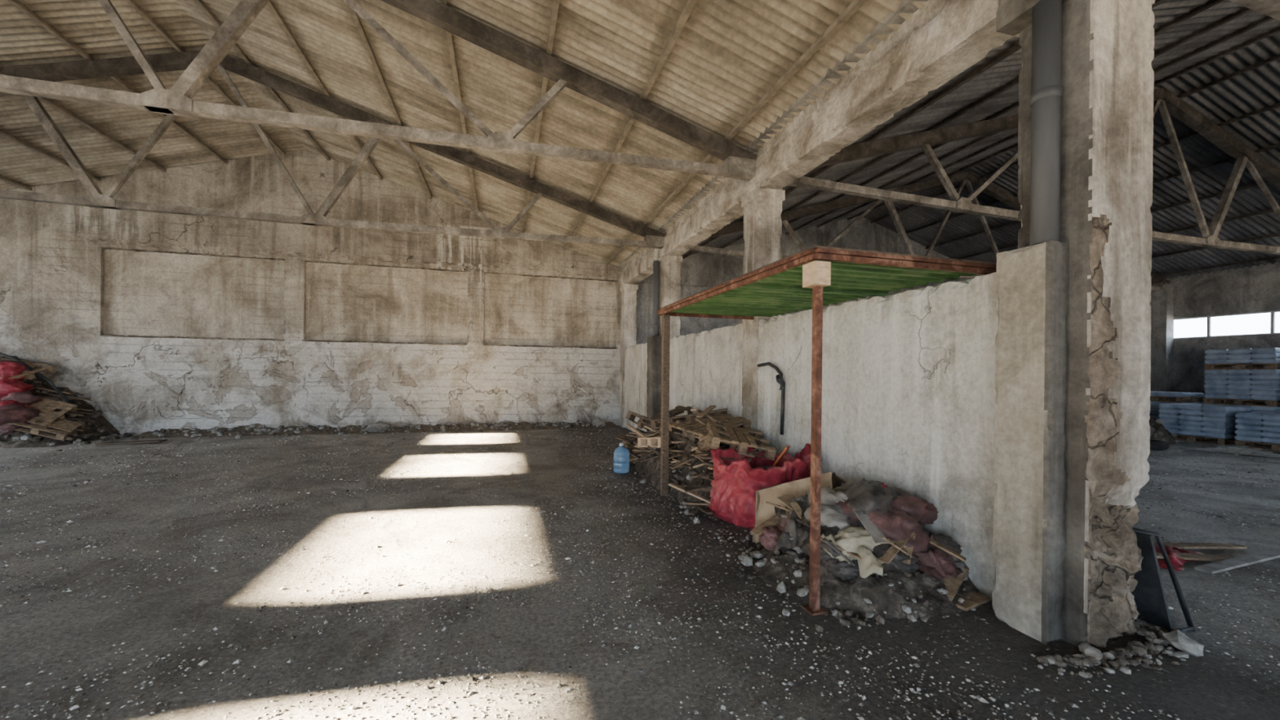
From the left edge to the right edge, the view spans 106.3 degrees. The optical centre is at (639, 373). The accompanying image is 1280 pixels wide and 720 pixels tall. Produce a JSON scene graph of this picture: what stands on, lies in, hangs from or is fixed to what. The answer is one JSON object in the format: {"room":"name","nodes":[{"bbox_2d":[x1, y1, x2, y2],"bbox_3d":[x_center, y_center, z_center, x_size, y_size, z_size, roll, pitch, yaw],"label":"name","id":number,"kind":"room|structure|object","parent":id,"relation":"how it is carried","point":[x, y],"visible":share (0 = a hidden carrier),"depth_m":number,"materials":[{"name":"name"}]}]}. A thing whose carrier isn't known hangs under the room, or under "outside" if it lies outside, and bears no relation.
{"room":"warehouse","nodes":[
{"label":"warehouse","id":0,"kind":"room"},
{"bbox_2d":[0,149,622,435],"bbox_3d":[-8.624,-2.120,12.428,16.975,7.258,0.360,1,0,-16],"label":"wall","id":1,"kind":"structure","parent":0,"point":[166,321],"depth_m":12.25,"materials":[{"name":"beige concrete"}]},
{"bbox_2d":[0,0,866,264],"bbox_3d":[-5.652,-4.427,2.121,15.799,2.231,21.200,1,0,-16],"label":"roof","id":2,"kind":"structure","parent":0,"point":[855,5],"depth_m":7.53,"materials":[{"name":"beige metal"}]},
{"bbox_2d":[0,0,926,267],"bbox_3d":[-5.633,-4.489,2.054,16.794,2.557,21.900,1,0,-16],"label":"ceiling","id":3,"kind":"structure","parent":0,"point":[727,55],"depth_m":7.48,"materials":[{"name":"beige metal"}]},
{"bbox_2d":[0,425,1279,719],"bbox_3d":[2.273,1.724,4.551,34.300,0.200,21.500,1,0,-16],"label":"floor","id":4,"kind":"structure","parent":0,"point":[539,635],"depth_m":3.25,"materials":[{"name":"grey concrete"}]},
{"bbox_2d":[0,352,132,448],"bbox_3d":[-13.895,0.364,9.749,4.918,2.268,1.960,1,0,-16],"label":"heap","id":5,"kind":"object","parent":4,"relation":"on","point":[35,412],"visible":0.99,"depth_m":10.07,"materials":[{"name":"wood"}]},
{"bbox_2d":[95,439,167,445],"bbox_3d":[-10.693,1.458,10.113,1.006,0.050,0.300,1,0,-22],"label":"plank","id":6,"kind":"object","parent":4,"relation":"on","point":[158,440],"visible":1,"depth_m":10.05,"materials":[{"name":"brown wood"}]},
{"bbox_2d":[130,417,617,439],"bbox_3d":[-6.111,1.405,12.467,11.303,0.329,1.075,1,0,-16],"label":"rubble","id":7,"kind":"object","parent":4,"relation":"on","point":[380,427],"visible":0.98,"depth_m":12.27,"materials":[{"name":"soil"}]},
{"bbox_2d":[613,442,630,473],"bbox_3d":[-0.298,1.361,7.717,0.270,0.467,0.270,1,0,-16],"label":"water bottle","id":8,"kind":"object","parent":4,"relation":"on","point":[621,458],"visible":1,"depth_m":7.61,"materials":[{"name":"blue plastic"}]},
{"bbox_2d":[619,284,637,427],"bbox_3d":[-0.353,-0.504,14.262,0.441,4.205,0.471,1,0,-16],"label":"concrete column","id":9,"kind":"structure","parent":4,"relation":"on","point":[628,291],"depth_m":14.07,"materials":[{"name":"beige concrete"}]},
{"bbox_2d":[0,427,1279,719],"bbox_3d":[0.921,1.599,7.681,30.037,0.055,13.521,1,0,-16],"label":"gravel","id":10,"kind":"object","parent":4,"relation":"on","point":[981,699],"visible":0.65,"depth_m":3.41,"materials":[{"name":"gravel"}]},
{"bbox_2d":[646,335,662,431],"bbox_3d":[0.322,0.393,10.724,0.246,2.420,0.456,1,0,-16],"label":"pier","id":11,"kind":"object","parent":4,"relation":"on","point":[654,343],"visible":0.64,"depth_m":10.52,"materials":[{"name":"grey concrete"}]},
{"bbox_2d":[657,254,682,337],"bbox_3d":[0.644,-0.494,10.751,0.444,4.202,0.473,1,0,-16],"label":"concrete column","id":12,"kind":"structure","parent":4,"relation":"on","point":[669,265],"depth_m":10.56,"materials":[{"name":"beige concrete"}]},
{"bbox_2d":[652,260,659,336],"bbox_3d":[0.360,-1.659,10.703,0.170,1.675,0.170,1,0,-16],"label":"downpipe","id":13,"kind":"object","parent":12,"relation":"attached to","point":[655,326],"visible":0.88,"depth_m":10.64,"materials":[{"name":"grey metal"}]},
{"bbox_2d":[606,404,776,524],"bbox_3d":[0.693,1.070,7.339,1.520,1.195,4.732,1,0,-16],"label":"pile","id":14,"kind":"object","parent":4,"relation":"on","point":[694,436],"visible":0.67,"depth_m":6.44,"materials":[{"name":"brown wood"}]},
{"bbox_2d":[741,186,784,441],"bbox_3d":[1.741,-0.482,6.906,0.437,4.205,0.471,1,0,-16],"label":"concrete column","id":15,"kind":"structure","parent":4,"relation":"on","point":[762,207],"depth_m":6.73,"materials":[{"name":"beige concrete"}]},
{"bbox_2d":[707,445,822,529],"bbox_3d":[1.376,1.190,5.309,1.190,0.838,0.956,1,0,-16],"label":"bag","id":16,"kind":"object","parent":4,"relation":"on","point":[733,488],"visible":0.61,"depth_m":5.03,"materials":[{"name":"red fabric"}]},
{"bbox_2d":[657,244,995,615],"bbox_3d":[1.479,0.362,4.992,1.695,2.508,3.380,1,0,-16],"label":"canopy","id":17,"kind":"object","parent":4,"relation":"on","point":[814,277],"visible":0.98,"depth_m":3.85,"materials":[{"name":"rusty steel"},{"name":"green painted corrugated metal"},{"name":"wood"}]},
{"bbox_2d":[707,479,991,631],"bbox_3d":[1.526,1.262,4.030,1.572,0.743,1.926,1,0,-16],"label":"heap","id":18,"kind":"object","parent":4,"relation":"on","point":[879,558],"visible":0.97,"depth_m":3.48,"materials":[{"name":"stone"}]},
{"bbox_2d":[752,471,847,542],"bbox_3d":[1.638,1.246,4.559,1.093,0.673,0.574,1,0,15],"label":"cardboard box","id":19,"kind":"object","parent":18,"relation":"on","point":[764,511],"visible":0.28,"depth_m":4.50,"materials":[{"name":"beige cardboard"}]},
{"bbox_2d":[992,240,1069,645],"bbox_3d":[2.519,0.416,3.061,0.273,2.423,0.354,1,0,-16],"label":"pier","id":20,"kind":"object","parent":4,"relation":"on","point":[1032,346],"visible":1,"depth_m":2.95,"materials":[{"name":"grey concrete"}]},
{"bbox_2d":[996,0,1155,647],"bbox_3d":[2.768,-0.471,3.058,0.710,4.202,0.517,1,0,-16],"label":"concrete column","id":21,"kind":"object","parent":4,"relation":"on","point":[1106,175],"visible":0.66,"depth_m":2.88,"materials":[{"name":"beige concrete"}]},
{"bbox_2d":[1029,0,1062,245],"bbox_3d":[2.507,-1.539,2.965,0.154,1.480,0.154,1,0,-16],"label":"downpipe","id":22,"kind":"object","parent":21,"relation":"attached to","point":[1046,88],"visible":0.91,"depth_m":2.91,"materials":[{"name":"grey metal"}]},
{"bbox_2d":[1025,618,1204,681],"bbox_3d":[2.763,1.587,2.855,1.300,0.118,0.612,1,0,-16],"label":"rubble","id":23,"kind":"object","parent":4,"relation":"on","point":[1091,656],"depth_m":2.74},
{"bbox_2d":[1149,439,1168,450],"bbox_3d":[11.533,1.621,10.930,0.700,0.200,0.700,1,0,-16],"label":"tyre","id":24,"kind":"object","parent":4,"relation":"on","point":[1155,445],"visible":0.42,"depth_m":10.62,"materials":[{"name":"rubber"}]},
{"bbox_2d":[1149,284,1173,399],"bbox_3d":[16.622,-0.501,15.320,0.350,4.550,0.430,1,0,-16],"label":"concrete column","id":25,"kind":"structure","parent":4,"relation":"on","point":[1162,302],"depth_m":15.16,"materials":[{"name":"grey concrete"}]},
{"bbox_2d":[1131,527,1195,632],"bbox_3d":[3.266,1.312,3.179,0.357,0.623,0.448,1,0,-16],"label":"panel","id":26,"kind":"object","parent":4,"relation":"on","point":[1149,596],"visible":0.41,"depth_m":3.04,"materials":[{"name":"black metal"}]},
{"bbox_2d":[1148,417,1184,444],"bbox_3d":[12.390,1.301,12.495,2.700,0.911,1.956,1,0,-16],"label":"mound","id":27,"kind":"object","parent":4,"relation":"on","point":[1157,431],"visible":0.09,"depth_m":11.88,"materials":[{"name":"stone"}]},
{"bbox_2d":[1149,391,1204,418],"bbox_3d":[15.496,1.159,14.188,1.036,1.207,1.250,1,0,-16],"label":"stack","id":28,"kind":"object","parent":4,"relation":"on","point":[1175,397],"visible":0.31,"depth_m":13.80,"materials":[{"name":"blue plastic"}]},
{"bbox_2d":[1158,403,1250,444],"bbox_3d":[14.544,1.289,12.410,1.036,0.927,1.250,1,0,-16],"label":"stack","id":29,"kind":"object","parent":4,"relation":"on","point":[1200,422],"visible":0.82,"depth_m":12.12,"materials":[{"name":"blue plastic"}]},
{"bbox_2d":[1154,542,1279,573],"bbox_3d":[4.971,1.602,4.302,1.475,0.077,0.644,1,0,-16],"label":"boards","id":30,"kind":"object","parent":4,"relation":"on","point":[1178,553],"visible":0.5,"depth_m":4.17,"materials":[{"name":"brown wood"}]},
{"bbox_2d":[1185,444,1279,457],"bbox_3d":[13.059,1.662,10.440,1.020,0.115,1.504,1,0,-37],"label":"planks","id":31,"kind":"object","parent":4,"relation":"on","point":[1237,449],"visible":1,"depth_m":10.36,"materials":[{"name":"grey wood"}]},
{"bbox_2d":[1204,347,1279,440],"bbox_3d":[16.051,0.569,12.628,1.038,2.397,1.250,1,0,-16],"label":"stack","id":32,"kind":"object","parent":4,"relation":"on","point":[1248,384],"visible":0.62,"depth_m":12.43,"materials":[{"name":"blue plastic"}]},
{"bbox_2d":[1235,412,1279,450],"bbox_3d":[14.848,1.357,10.989,1.030,0.797,1.250,1,0,-16],"label":"stack","id":33,"kind":"object","parent":4,"relation":"on","point":[1263,428],"visible":0.98,"depth_m":11.13,"materials":[{"name":"blue plastic"}]},
{"bbox_2d":[619,271,998,597],"bbox_3d":[1.095,0.431,8.959,0.237,2.374,11.783,1,0,-16],"label":"wall partition","id":34,"kind":"structure","parent":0,"point":[908,392],"depth_m":4.39,"materials":[{"name":"white concrete"}]},
{"bbox_2d":[756,362,785,435],"bbox_3d":[1.688,0.312,6.239,0.090,0.913,0.629,1,0,-16],"label":"hose","id":35,"kind":"object","parent":34,"relation":"attached to","point":[779,377],"visible":1,"depth_m":5.98,"materials":[{"name":"rubber"}]},
{"bbox_2d":[635,215,982,344],"bbox_3d":[7.694,-1.949,17.104,16.975,7.258,0.300,1,0,-16],"label":"wall","id":36,"kind":"structure","parent":0,"point":[700,272],"depth_m":15.64,"materials":[{"name":"grey concrete"}]},
{"bbox_2d":[620,0,1014,285],"bbox_3d":[2.483,-2.871,4.442,0.364,0.606,21.201,1,0,-16],"label":"beam","id":37,"kind":"structure","parent":0,"point":[943,39],"depth_m":4.89,"materials":[{"name":"beige concrete"}]},
{"bbox_2d":[0,50,664,248],"bbox_3d":[-7.448,-4.180,8.421,16.614,2.864,0.170,1,0,-16],"label":"roof truss","id":38,"kind":"object","parent":37,"relation":"on","point":[112,67],"depth_m":8.65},
{"bbox_2d":[0,0,756,180],"bbox_3d":[-6.353,-4.169,4.573,16.614,2.864,0.170,1,0,-16],"label":"roof truss","id":39,"kind":"object","parent":37,"relation":"on","point":[739,162],"depth_m":5.66,"materials":[{"name":"beige concrete"}]},
{"bbox_2d":[617,0,928,267],"bbox_3d":[2.486,-3.214,4.441,0.550,0.080,21.200,1,0,-16],"label":"gutter","id":40,"kind":"object","parent":37,"relation":"on","point":[905,6],"visible":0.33,"depth_m":5.26,"materials":[{"name":"beige metal"}]},
{"bbox_2d":[687,171,1169,290],"bbox_3d":[8.853,-4.009,13.061,16.614,2.864,0.170,1,0,-16],"label":"roof truss","id":41,"kind":"object","parent":37,"relation":"on","point":[967,178],"depth_m":12.41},
{"bbox_2d":[786,87,1279,254],"bbox_3d":[9.948,-3.998,9.214,16.614,2.864,0.170,1,0,-16],"label":"roof truss","id":42,"kind":"object","parent":37,"relation":"on","point":[1167,103],"depth_m":8.19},
{"bbox_2d":[680,0,1279,278],"bbox_3d":[10.669,-4.319,6.694,16.794,2.557,21.900,1,0,-16],"label":"ceiling","id":43,"kind":"structure","parent":0,"point":[1258,88],"depth_m":10.25,"materials":[{"name":"grey metal"}]},
{"bbox_2d":[682,0,1279,275],"bbox_3d":[10.649,-4.256,6.762,15.799,2.231,21.200,1,0,-16],"label":"roof","id":44,"kind":"structure","parent":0,"point":[1210,3],"depth_m":8.94,"materials":[{"name":"metal"}]},
{"bbox_2d":[1151,262,1279,404],"bbox_3d":[18.691,-0.664,9.062,0.200,4.920,21.200,1,0,-16],"label":"wall","id":45,"kind":"structure","parent":0,"point":[1253,289],"depth_m":14.25,"materials":[{"name":"grey concrete"}]},
{"bbox_2d":[1173,310,1279,338],"bbox_3d":[18.442,-1.382,9.924,0.060,0.650,17.000,1,0,-16],"label":"window","id":46,"kind":"structure","parent":45,"relation":"in","point":[1272,313],"depth_m":13.97,"materials":[{"name":"white glass"}]},
{"bbox_2d":[1228,0,1279,20],"bbox_3d":[11.043,-3.986,5.367,16.614,2.864,0.170,1,0,-16],"label":"roof truss","id":47,"kind":"object","parent":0,"point":[1271,8],"depth_m":3.55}
]}

